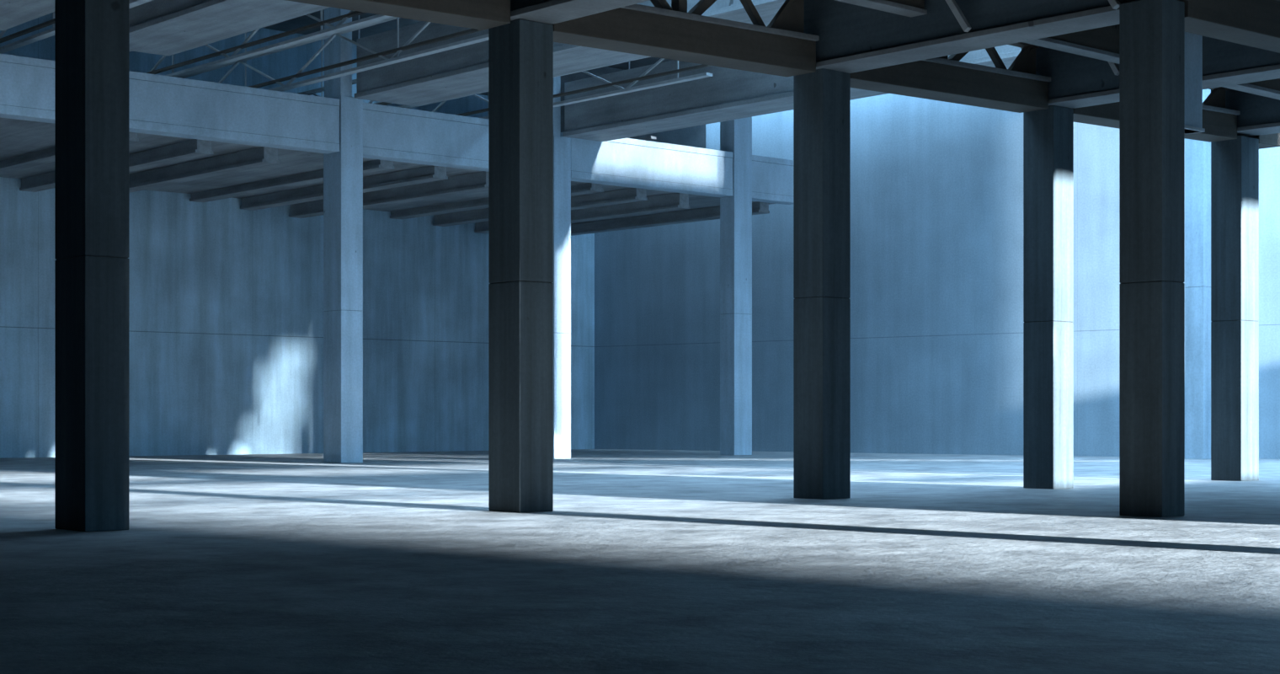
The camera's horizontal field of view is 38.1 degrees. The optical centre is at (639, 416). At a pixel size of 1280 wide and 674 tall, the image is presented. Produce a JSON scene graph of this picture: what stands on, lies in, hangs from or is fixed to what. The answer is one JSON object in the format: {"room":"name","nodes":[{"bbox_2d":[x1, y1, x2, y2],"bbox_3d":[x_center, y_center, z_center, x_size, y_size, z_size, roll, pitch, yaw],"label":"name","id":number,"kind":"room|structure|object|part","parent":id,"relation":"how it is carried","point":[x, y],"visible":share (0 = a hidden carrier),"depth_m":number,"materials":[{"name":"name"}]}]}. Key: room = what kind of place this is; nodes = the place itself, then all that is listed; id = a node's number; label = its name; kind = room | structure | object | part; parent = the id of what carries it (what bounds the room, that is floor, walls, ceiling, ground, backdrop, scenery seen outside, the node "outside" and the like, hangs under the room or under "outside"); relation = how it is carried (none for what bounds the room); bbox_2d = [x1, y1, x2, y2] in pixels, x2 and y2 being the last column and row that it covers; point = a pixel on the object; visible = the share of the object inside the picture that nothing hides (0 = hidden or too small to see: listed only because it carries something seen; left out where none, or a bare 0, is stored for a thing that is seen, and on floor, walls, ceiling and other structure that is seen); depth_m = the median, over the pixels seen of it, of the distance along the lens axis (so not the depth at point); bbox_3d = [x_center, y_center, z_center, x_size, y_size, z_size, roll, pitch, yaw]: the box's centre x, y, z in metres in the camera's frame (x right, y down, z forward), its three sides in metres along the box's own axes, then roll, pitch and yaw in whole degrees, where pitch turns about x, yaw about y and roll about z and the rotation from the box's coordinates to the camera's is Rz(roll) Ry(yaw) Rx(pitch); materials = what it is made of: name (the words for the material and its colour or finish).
{"room":"empty warehouse","nodes":[
{"label":"empty warehouse","id":0,"kind":"room"},
{"bbox_2d":[0,12,594,458],"bbox_3d":[-31.144,-7.600,67.228,76.960,18.400,0.800,0,0,-42],"label":"wall","id":1,"kind":"structure","parent":0,"point":[226,311],"depth_m":79.77,"materials":[{"name":"concrete"}]},
{"bbox_2d":[0,117,774,223],"bbox_3d":[-26.632,-9.600,61.141,75.520,0.480,14.287,0,0,-42],"label":"ceiling","id":2,"kind":"structure","parent":0,"point":[18,137],"depth_m":69.69,"materials":[{"name":"concrete"}]},
{"bbox_2d":[0,132,138,174],"bbox_3d":[-21.416,-9.196,65.869,0.672,0.312,14.080,0,0,-42],"label":"rib","id":3,"kind":"object","parent":2,"relation":"attached to","point":[46,156],"visible":0.5,"depth_m":65.92,"materials":[{"name":"concrete"}]},
{"bbox_2d":[19,138,213,191],"bbox_3d":[-19.394,-9.116,67.689,0.672,0.472,14.080,0,0,-42],"label":"rib","id":4,"kind":"object","parent":2,"relation":"attached to","point":[191,149],"visible":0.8,"depth_m":64.58,"materials":[{"name":"concrete"}]},
{"bbox_2d":[129,146,279,192],"bbox_3d":[-17.492,-9.076,69.402,0.672,0.552,14.080,0,0,-42],"label":"rib","id":5,"kind":"object","parent":2,"relation":"attached to","point":[260,157],"visible":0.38,"depth_m":67.11,"materials":[{"name":"concrete"}]},
{"bbox_2d":[189,159,394,202],"bbox_3d":[-13.925,-9.196,72.614,0.673,0.312,14.080,0,0,-42],"label":"rib","id":6,"kind":"object","parent":2,"relation":"attached to","point":[374,166],"visible":0.91,"depth_m":72.81,"materials":[{"name":"concrete"}]},
{"bbox_2d":[240,165,447,210],"bbox_3d":[-12.141,-9.116,74.220,0.672,0.472,14.080,0,0,-42],"label":"rib","id":7,"kind":"object","parent":2,"relation":"attached to","point":[429,173],"visible":0.81,"depth_m":72.22,"materials":[{"name":"concrete"}]},
{"bbox_2d":[288,170,488,218],"bbox_3d":[-10.358,-9.036,75.826,0.673,0.632,14.080,0,0,-42],"label":"rib","id":8,"kind":"object","parent":2,"relation":"attached to","point":[474,182],"visible":0.71,"depth_m":73.94,"materials":[{"name":"concrete"}]},
{"bbox_2d":[389,182,602,218],"bbox_3d":[-6.434,-9.196,79.359,0.673,0.312,14.080,0,0,-42],"label":"rib","id":9,"kind":"object","parent":2,"relation":"attached to","point":[589,188],"visible":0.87,"depth_m":80.71,"materials":[{"name":"concrete"}]},
{"bbox_2d":[432,187,647,226],"bbox_3d":[-4.650,-9.116,80.965,0.672,0.472,14.080,0,0,-42],"label":"rib","id":10,"kind":"object","parent":2,"relation":"attached to","point":[633,194],"visible":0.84,"depth_m":78.05,"materials":[{"name":"concrete"}]},
{"bbox_2d":[474,192,689,233],"bbox_3d":[-2.867,-9.036,82.570,0.672,0.632,14.080,0,0,-42],"label":"rib","id":11,"kind":"object","parent":2,"relation":"attached to","point":[674,201],"visible":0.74,"depth_m":79.44,"materials":[{"name":"concrete"}]},
{"bbox_2d":[570,201,769,235],"bbox_3d":[0.700,-9.116,85.782,0.672,0.472,14.080,0,0,-42],"label":"rib","id":12,"kind":"object","parent":2,"relation":"attached to","point":[710,213],"visible":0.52,"depth_m":85.45,"materials":[{"name":"concrete"}]},
{"bbox_2d":[263,9,671,95],"bbox_3d":[-15.029,-15.480,51.004,79.200,3.440,44.880,0,0,-42],"label":"ceiling","id":13,"kind":"structure","parent":0,"point":[301,21],"depth_m":79.75,"materials":[{"name":"concrete"}]},
{"bbox_2d":[0,0,54,31],"bbox_3d":[-10.542,-12.800,44.706,2.560,2.080,29.354,0,0,-42],"label":"girder","id":14,"kind":"object","parent":13,"relation":"attached to","point":[13,13],"visible":1,"depth_m":53.62,"materials":[{"name":"concrete"}]},
{"bbox_2d":[0,0,152,53],"bbox_3d":[-19.638,-14.280,58.634,0.288,5.040,27.052,0,0,-42],"label":"joist","id":15,"kind":"object","parent":13,"relation":"attached to","point":[50,32],"visible":0.41,"depth_m":57.82,"materials":[{"name":"grey metal"}]},
{"bbox_3d":[-19.642,-12.120,58.639,0.160,0.080,27.040,0,0,-42],"label":"tie rod","id":16,"kind":"part","parent":15,"relation":"part of","materials":[{"name":"grey metal"}]},
{"bbox_3d":[-18.030,-14.320,56.968,0.048,4.960,0.048,0,0,-42],"label":"hanger rod","id":17,"kind":"part","parent":15,"relation":"part of","materials":[{"name":"metal"}]},
{"bbox_2d":[129,10,391,77],"bbox_3d":[-13.161,-14.336,61.245,0.289,4.928,31.840,0,0,-42],"label":"joist","id":18,"kind":"object","parent":13,"relation":"attached to","point":[339,27],"visible":0.41,"depth_m":59.84,"materials":[{"name":"grey metal"}]},
{"bbox_3d":[-16.367,-14.376,64.925,0.048,4.848,0.048,0,0,-42],"label":"hanger rod","id":19,"kind":"part","parent":18,"relation":"part of","materials":[{"name":"metal"}]},
{"bbox_3d":[-9.943,-14.376,57.790,0.048,4.848,0.048,0,0,-42],"label":"hanger rod","id":20,"kind":"part","parent":18,"relation":"part of","materials":[{"name":"metal"}]},
{"bbox_2d":[179,16,488,90],"bbox_3d":[-11.021,-14.120,63.172,0.291,5.360,31.840,0,0,-42],"label":"roof truss","id":21,"kind":"object","parent":13,"relation":"attached to","point":[397,50],"visible":0.4,"depth_m":61.31,"materials":[{"name":"grey metal"}]},
{"bbox_3d":[-14.227,-14.160,66.852,0.048,5.280,0.048,0,0,-42],"label":"hanger rod","id":22,"kind":"part","parent":21,"relation":"part of","materials":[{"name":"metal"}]},
{"bbox_3d":[-11.021,-11.800,63.172,0.160,0.080,31.840,0,0,-42],"label":"tie rod","id":23,"kind":"part","parent":21,"relation":"part of","materials":[{"name":"grey metal"}]},
{"bbox_3d":[-7.803,-14.160,59.718,0.048,5.280,0.048,0,0,-42],"label":"hanger rod","id":24,"kind":"part","parent":21,"relation":"part of","materials":[{"name":"metal"}]},
{"bbox_2d":[298,39,650,108],"bbox_3d":[-8.261,-14.240,69.433,0.291,5.120,27.853,0,0,-42],"label":"joist","id":25,"kind":"object","parent":13,"relation":"attached to","point":[321,89],"visible":0.1,"depth_m":72.70,"materials":[{"name":"grey metal"}]},
{"bbox_3d":[-12.801,-14.280,74.594,0.048,5.040,0.048,0,0,-42],"label":"hanger rod","id":26,"kind":"part","parent":25,"relation":"part of","materials":[{"name":"metal"}]},
{"bbox_3d":[-7.989,-12.040,69.130,0.160,0.080,27.040,0,0,-42],"label":"tie rod","id":27,"kind":"part","parent":25,"relation":"part of","materials":[{"name":"grey metal"}]},
{"bbox_2d":[357,15,712,118],"bbox_3d":[-6.609,-14.000,70.705,0.288,5.600,26.573,0,0,-42],"label":"joist","id":28,"kind":"object","parent":13,"relation":"attached to","point":[628,89],"visible":0.19,"depth_m":63.92,"materials":[{"name":"grey metal"}]},
{"bbox_3d":[-11.577,-14.040,76.343,0.048,5.520,0.048,0,0,-42],"label":"hanger rod","id":29,"kind":"part","parent":28,"relation":"part of","materials":[{"name":"metal"}]},
{"bbox_3d":[-6.604,-11.560,70.701,0.160,0.080,26.560,0,0,-42],"label":"tie rod","id":30,"kind":"part","parent":28,"relation":"part of","materials":[{"name":"grey metal"}]},
{"bbox_3d":[1.271,-14.040,62.074,0.048,5.520,0.048,0,0,-42],"label":"hanger rod","id":31,"kind":"part","parent":28,"relation":"part of","materials":[{"name":"metal"}]},
{"bbox_2d":[487,61,656,140],"bbox_3d":[-4.252,-14.080,81.000,0.289,5.440,14.400,0,0,-42],"label":"joist","id":32,"kind":"object","parent":13,"relation":"attached to","point":[647,138],"visible":0.06,"depth_m":75.95,"materials":[{"name":"grey metal"}]},
{"bbox_2d":[560,66,705,148],"bbox_3d":[-1.255,-12.536,80.900,11.200,5.360,0.321,0,0,-42],"label":"wall","id":33,"kind":"structure","parent":0,"point":[695,136],"depth_m":82.88,"materials":[{"name":"concrete"}]},
{"bbox_2d":[0,448,1279,673],"bbox_3d":[3.534,1.840,45.811,99.840,0.480,83.840,0,0,-42],"label":"floor","id":34,"kind":"structure","parent":0,"point":[642,561],"depth_m":19.72,"materials":[{"name":"concrete"}]},
{"bbox_2d":[54,0,129,531],"bbox_3d":[-7.817,-2.468,26.428,0.671,8.136,0.974,0,0,-42],"label":"concrete column","id":35,"kind":"structure","parent":34,"relation":"on","point":[92,37],"depth_m":26.11,"materials":[{"name":"grey concrete"}]},
{"bbox_2d":[286,0,510,30],"bbox_3d":[-4.938,-6.840,28.861,6.826,0.815,0.896,0,0,-42],"label":"concrete beam","id":36,"kind":"structure","parent":35,"relation":"on","point":[477,14],"depth_m":30.12,"materials":[{"name":"grey concrete"}]},
{"bbox_2d":[323,7,362,462],"bbox_3d":[-10.464,-7.600,65.299,0.905,18.400,1.137,0,0,-42],"label":"concrete column","id":37,"kind":"structure","parent":34,"relation":"on","point":[343,169],"depth_m":64.91,"materials":[{"name":"grey concrete"}]},
{"bbox_2d":[129,70,339,154],"bbox_3d":[-13.953,-10.160,61.963,8.649,1.824,0.816,0,0,-42],"label":"beam","id":38,"kind":"structure","parent":37,"relation":"attached to","point":[160,104],"depth_m":61.74,"materials":[{"name":"concrete"}]},
{"bbox_2d":[362,102,488,171],"bbox_3d":[-6.819,-10.160,68.387,8.633,1.824,0.816,0,0,-42],"label":"beam","id":39,"kind":"structure","parent":37,"relation":"attached to","point":[390,133],"depth_m":67.02,"materials":[{"name":"concrete"}]},
{"bbox_2d":[354,0,785,106],"bbox_3d":[0.784,-12.208,54.904,2.640,2.080,29.354,0,0,-42],"label":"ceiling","id":40,"kind":"structure","parent":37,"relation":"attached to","point":[463,71],"depth_m":61.53,"materials":[{"name":"concrete"}]},
{"bbox_2d":[488,18,553,511],"bbox_3d":[-2.031,-2.531,31.560,0.728,8.263,0.857,0,0,-42],"label":"concrete column","id":41,"kind":"structure","parent":34,"relation":"on","point":[520,51],"depth_m":31.27,"materials":[{"name":"grey concrete"}]},
{"bbox_2d":[552,3,819,76],"bbox_3d":[0.730,-6.965,33.964,6.555,0.811,0.896,0,0,-42],"label":"concrete beam","id":42,"kind":"structure","parent":41,"relation":"on","point":[636,29],"depth_m":33.79,"materials":[{"name":"grey concrete"}]},
{"bbox_2d":[650,0,804,32],"bbox_3d":[0.719,-7.851,33.976,6.581,1.131,0.256,0,0,-42],"label":"lattice","id":43,"kind":"object","parent":42,"relation":"on","point":[790,17],"visible":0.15,"depth_m":35.50,"materials":[{"name":"grey metal"}]},
{"bbox_3d":[0.719,-7.842,33.976,0.208,1.019,0.208,0,0,-42],"label":"post","id":44,"kind":"part","parent":43,"relation":"part of","materials":[{"name":"grey metal"}]},
{"bbox_3d":[2.772,-7.839,35.825,1.055,0.866,0.096,0,0,-42],"label":"gusset plate","id":45,"kind":"part","parent":43,"relation":"part of","materials":[{"name":"grey metal"}]},
{"bbox_2d":[551,75,570,458],"bbox_3d":[-3.258,-7.600,71.583,0.840,18.400,0.832,0,0,-42],"label":"concrete column","id":46,"kind":"structure","parent":34,"relation":"on","point":[562,145],"depth_m":71.26,"materials":[{"name":"grey concrete"}]},
{"bbox_2d":[560,132,733,197],"bbox_3d":[0.356,-10.160,74.847,8.803,1.824,0.816,0,0,-42],"label":"beam","id":47,"kind":"structure","parent":46,"relation":"attached to","point":[630,162],"depth_m":74.50,"materials":[{"name":"concrete"}]},
{"bbox_2d":[562,44,1021,141],"bbox_3d":[7.603,-11.824,61.043,2.048,2.080,29.354,0,0,-42],"label":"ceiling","id":48,"kind":"structure","parent":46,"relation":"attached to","point":[729,94],"depth_m":66.83,"materials":[{"name":"concrete"}]},
{"bbox_2d":[720,116,751,454],"bbox_3d":[4.051,-6.800,78.178,1.053,16.800,0.854,0,0,-42],"label":"concrete column","id":49,"kind":"structure","parent":34,"relation":"on","point":[735,135],"depth_m":77.82,"materials":[{"name":"grey concrete"}]},
{"bbox_2d":[752,154,793,204],"bbox_3d":[5.573,-10.160,79.545,3.025,1.824,0.816,0,0,-42],"label":"beam","id":50,"kind":"structure","parent":49,"relation":"attached to","point":[772,178],"depth_m":79.13,"materials":[{"name":"concrete"}]},
{"bbox_2d":[793,68,850,499],"bbox_3d":[3.590,-2.593,36.572,0.810,8.387,0.784,0,0,-42],"label":"concrete column","id":51,"kind":"structure","parent":34,"relation":"on","point":[822,97],"depth_m":36.28,"materials":[{"name":"grey concrete"}]},
{"bbox_2d":[850,57,1050,112],"bbox_3d":[6.350,-7.089,39.025,6.535,0.812,0.896,0,0,-42],"label":"concrete beam","id":52,"kind":"structure","parent":51,"relation":"on","point":[940,79],"depth_m":38.98,"materials":[{"name":"grey concrete"}]},
{"bbox_2d":[938,42,1039,74],"bbox_3d":[6.339,-7.911,39.036,6.561,1.010,0.256,0,0,-42],"label":"lattice","id":53,"kind":"object","parent":52,"relation":"on","point":[1025,61],"visible":0.07,"depth_m":40.77,"materials":[{"name":"grey metal"}]},
{"bbox_3d":[8.386,-7.901,40.880,1.051,0.742,0.096,0,0,-42],"label":"gusset plate","id":54,"kind":"part","parent":53,"relation":"part of","materials":[{"name":"grey metal"}]},
{"bbox_2d":[804,0,1139,73],"bbox_3d":[5.899,-7.626,33.882,0.992,1.695,7.904,0,0,-42],"label":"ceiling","id":55,"kind":"structure","parent":51,"relation":"on","point":[853,38],"depth_m":33.94,"materials":[{"name":"concrete"}]},
{"bbox_2d":[945,0,971,31],"bbox_3d":[5.665,-7.339,33.304,0.112,0.910,0.660,0,0,-42],"label":"knee brace","id":56,"kind":"object","parent":55,"relation":"attached to","point":[952,4],"visible":1,"depth_m":33.19,"materials":[{"name":"metal"}]},
{"bbox_2d":[1108,0,1119,9],"bbox_3d":[7.840,-7.024,30.889,0.112,0.479,0.353,0,0,-42],"label":"knee brace","id":57,"kind":"object","parent":55,"relation":"attached to","point":[1114,3],"visible":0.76,"depth_m":30.78,"materials":[{"name":"metal"}]},
{"bbox_2d":[1023,105,1073,489],"bbox_3d":[9.175,-2.656,41.623,0.764,8.511,0.817,0,0,-42],"label":"concrete column","id":58,"kind":"structure","parent":34,"relation":"on","point":[1048,133],"depth_m":41.33,"materials":[{"name":"grey concrete"}]},
{"bbox_2d":[1073,101,1240,142],"bbox_3d":[12.080,-7.217,44.184,6.942,0.818,0.896,0,0,-42],"label":"concrete beam","id":59,"kind":"structure","parent":58,"relation":"on","point":[1219,124],"depth_m":45.30,"materials":[{"name":"grey concrete"}]},
{"bbox_2d":[1202,86,1227,108],"bbox_3d":[12.069,-7.971,44.196,6.967,0.890,0.256,0,0,-42],"label":"lattice","id":60,"kind":"object","parent":59,"relation":"on","point":[1216,98],"visible":0.02,"depth_m":46.21,"materials":[{"name":"grey metal"}]},
{"bbox_3d":[14.242,-7.966,46.152,1.120,0.612,0.096,0,0,-42],"label":"gusset plate","id":61,"kind":"part","parent":60,"relation":"part of","materials":[{"name":"grey metal"}]},
{"bbox_2d":[1119,0,1184,517],"bbox_3d":[8.315,-2.560,30.090,0.664,8.320,0.796,0,0,-42],"label":"concrete column","id":62,"kind":"structure","parent":34,"relation":"on","point":[1152,32],"depth_m":29.83,"materials":[{"name":"grey concrete"}]},
{"bbox_2d":[1177,0,1279,53],"bbox_3d":[11.393,-6.928,32.800,7.337,0.864,0.864,0,0,-42],"label":"concrete beam","id":63,"kind":"structure","parent":62,"relation":"on","point":[1256,24],"depth_m":31.34,"materials":[{"name":"grey concrete"}]},
{"bbox_2d":[1184,88,1211,458],"bbox_3d":[21.451,-8.480,70.986,0.800,20.160,0.800,0,0,-42],"label":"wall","id":64,"kind":"structure","parent":34,"relation":"on","point":[1197,153],"depth_m":70.67,"materials":[{"name":"concrete"}]},
{"bbox_2d":[1210,135,1258,480],"bbox_3d":[15.079,-2.721,46.958,0.852,8.642,0.845,0,0,-42],"label":"concrete column","id":65,"kind":"structure","parent":34,"relation":"on","point":[1234,162],"depth_m":46.66,"materials":[{"name":"grey concrete"}]},
{"bbox_2d":[1248,133,1279,149],"bbox_3d":[15.876,-7.298,47.602,1.155,0.719,0.896,0,0,-42],"label":"concrete beam","id":66,"kind":"structure","parent":65,"relation":"on","point":[1267,141],"depth_m":47.36,"materials":[{"name":"grey concrete"}]},
{"bbox_2d":[594,93,1279,458],"bbox_3d":[26.152,-10.400,69.537,73.920,24.000,0.801,0,0,40],"label":"wall","id":67,"kind":"structure","parent":0,"point":[936,298],"depth_m":81.12,"materials":[{"name":"concrete"}]},
{"bbox_3d":[4.876,-8.640,14.671,60.160,0.320,35.760,0,0,-42],"label":"ceiling","id":68,"kind":"structure","parent":0,"visible":0},
{"bbox_2d":[510,0,649,24],"bbox_3d":[4.691,-7.572,23.967,0.911,1.802,21.024,0,0,-42],"label":"cross beam","id":69,"kind":"structure","parent":68,"relation":"attached to","point":[550,12],"depth_m":30.48,"materials":[{"name":"concrete"}]},
{"bbox_2d":[835,0,927,17],"bbox_3d":[2.678,-7.916,31.800,6.568,1.112,0.384,0,0,-42],"label":"beam","id":70,"kind":"structure","parent":68,"relation":"attached to","point":[910,8],"depth_m":33.44,"materials":[{"name":"concrete"}]},
{"bbox_2d":[1023,24,1119,63],"bbox_3d":[8.298,-7.916,36.861,6.548,1.112,0.385,0,0,-42],"label":"beam","id":71,"kind":"structure","parent":68,"relation":"attached to","point":[1102,43],"depth_m":37.44,"materials":[{"name":"concrete"}]},
{"bbox_2d":[1021,35,1279,108],"bbox_3d":[15.884,-7.697,34.045,0.947,1.554,21.024,0,0,-42],"label":"cross beam","id":72,"kind":"structure","parent":68,"relation":"attached to","point":[1077,81],"depth_m":39.94,"materials":[{"name":"concrete"}]},
{"bbox_2d":[1108,61,1119,75],"bbox_3d":[10.125,-7.540,39.639,0.112,0.485,0.345,0,0,-42],"label":"knee brace","id":73,"kind":"object","parent":72,"relation":"attached to","point":[1114,66],"visible":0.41,"depth_m":39.56,"materials":[{"name":"metal"}]},
{"bbox_2d":[1184,32,1205,133],"bbox_3d":[10.591,-7.017,36.040,0.785,2.913,0.416,0,0,-42],"label":"post","id":74,"kind":"object","parent":68,"relation":"hanging from","point":[1193,42],"visible":0.46,"depth_m":35.94,"materials":[{"name":"concrete"}]},
{"bbox_3d":[10.591,-5.593,36.040,0.785,0.064,0.416,0,0,-42],"label":"foot plate","id":75,"kind":"part","parent":74,"relation":"part of","materials":[{"name":"metal"}]},
{"bbox_2d":[1210,88,1279,136],"bbox_3d":[21.798,-7.802,39.370,1.035,1.344,21.024,0,0,-42],"label":"cross beam","id":76,"kind":"structure","parent":68,"relation":"attached to","point":[1259,115],"depth_m":46.05,"materials":[{"name":"concrete"}]},
{"bbox_2d":[1222,78,1279,100],"bbox_3d":[14.028,-7.916,42.020,6.955,1.112,0.384,0,0,-42],"label":"beam","id":77,"kind":"structure","parent":68,"relation":"attached to","point":[1270,88],"depth_m":41.97,"materials":[{"name":"concrete"}]},
{"bbox_3d":[-17.483,-6.080,58.752,0.800,15.360,0.800,0,0,-42],"label":"concrete column","id":78,"kind":"structure","parent":0,"visible":0},
{"bbox_2d":[0,53,54,123],"bbox_3d":[-22.095,-10.160,54.632,11.472,1.824,0.816,0,0,-42],"label":"beam","id":79,"kind":"structure","parent":78,"relation":"attached to","point":[27,84],"depth_m":57.03,"materials":[{"name":"concrete"}]},
{"bbox_3d":[-22.093,-10.172,54.629,11.472,1.304,0.760,0,0,-42],"label":"panel","id":80,"kind":"part","parent":79,"relation":"part of","materials":[{"name":"concrete"}]},
{"bbox_2d":[129,0,330,56],"bbox_3d":[-6.469,-12.752,48.373,2.640,2.080,29.354,0,0,-42],"label":"girder","id":81,"kind":"object","parent":78,"relation":"attached to","point":[168,28],"visible":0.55,"depth_m":55.24,"materials":[{"name":"concrete"}]}
]}

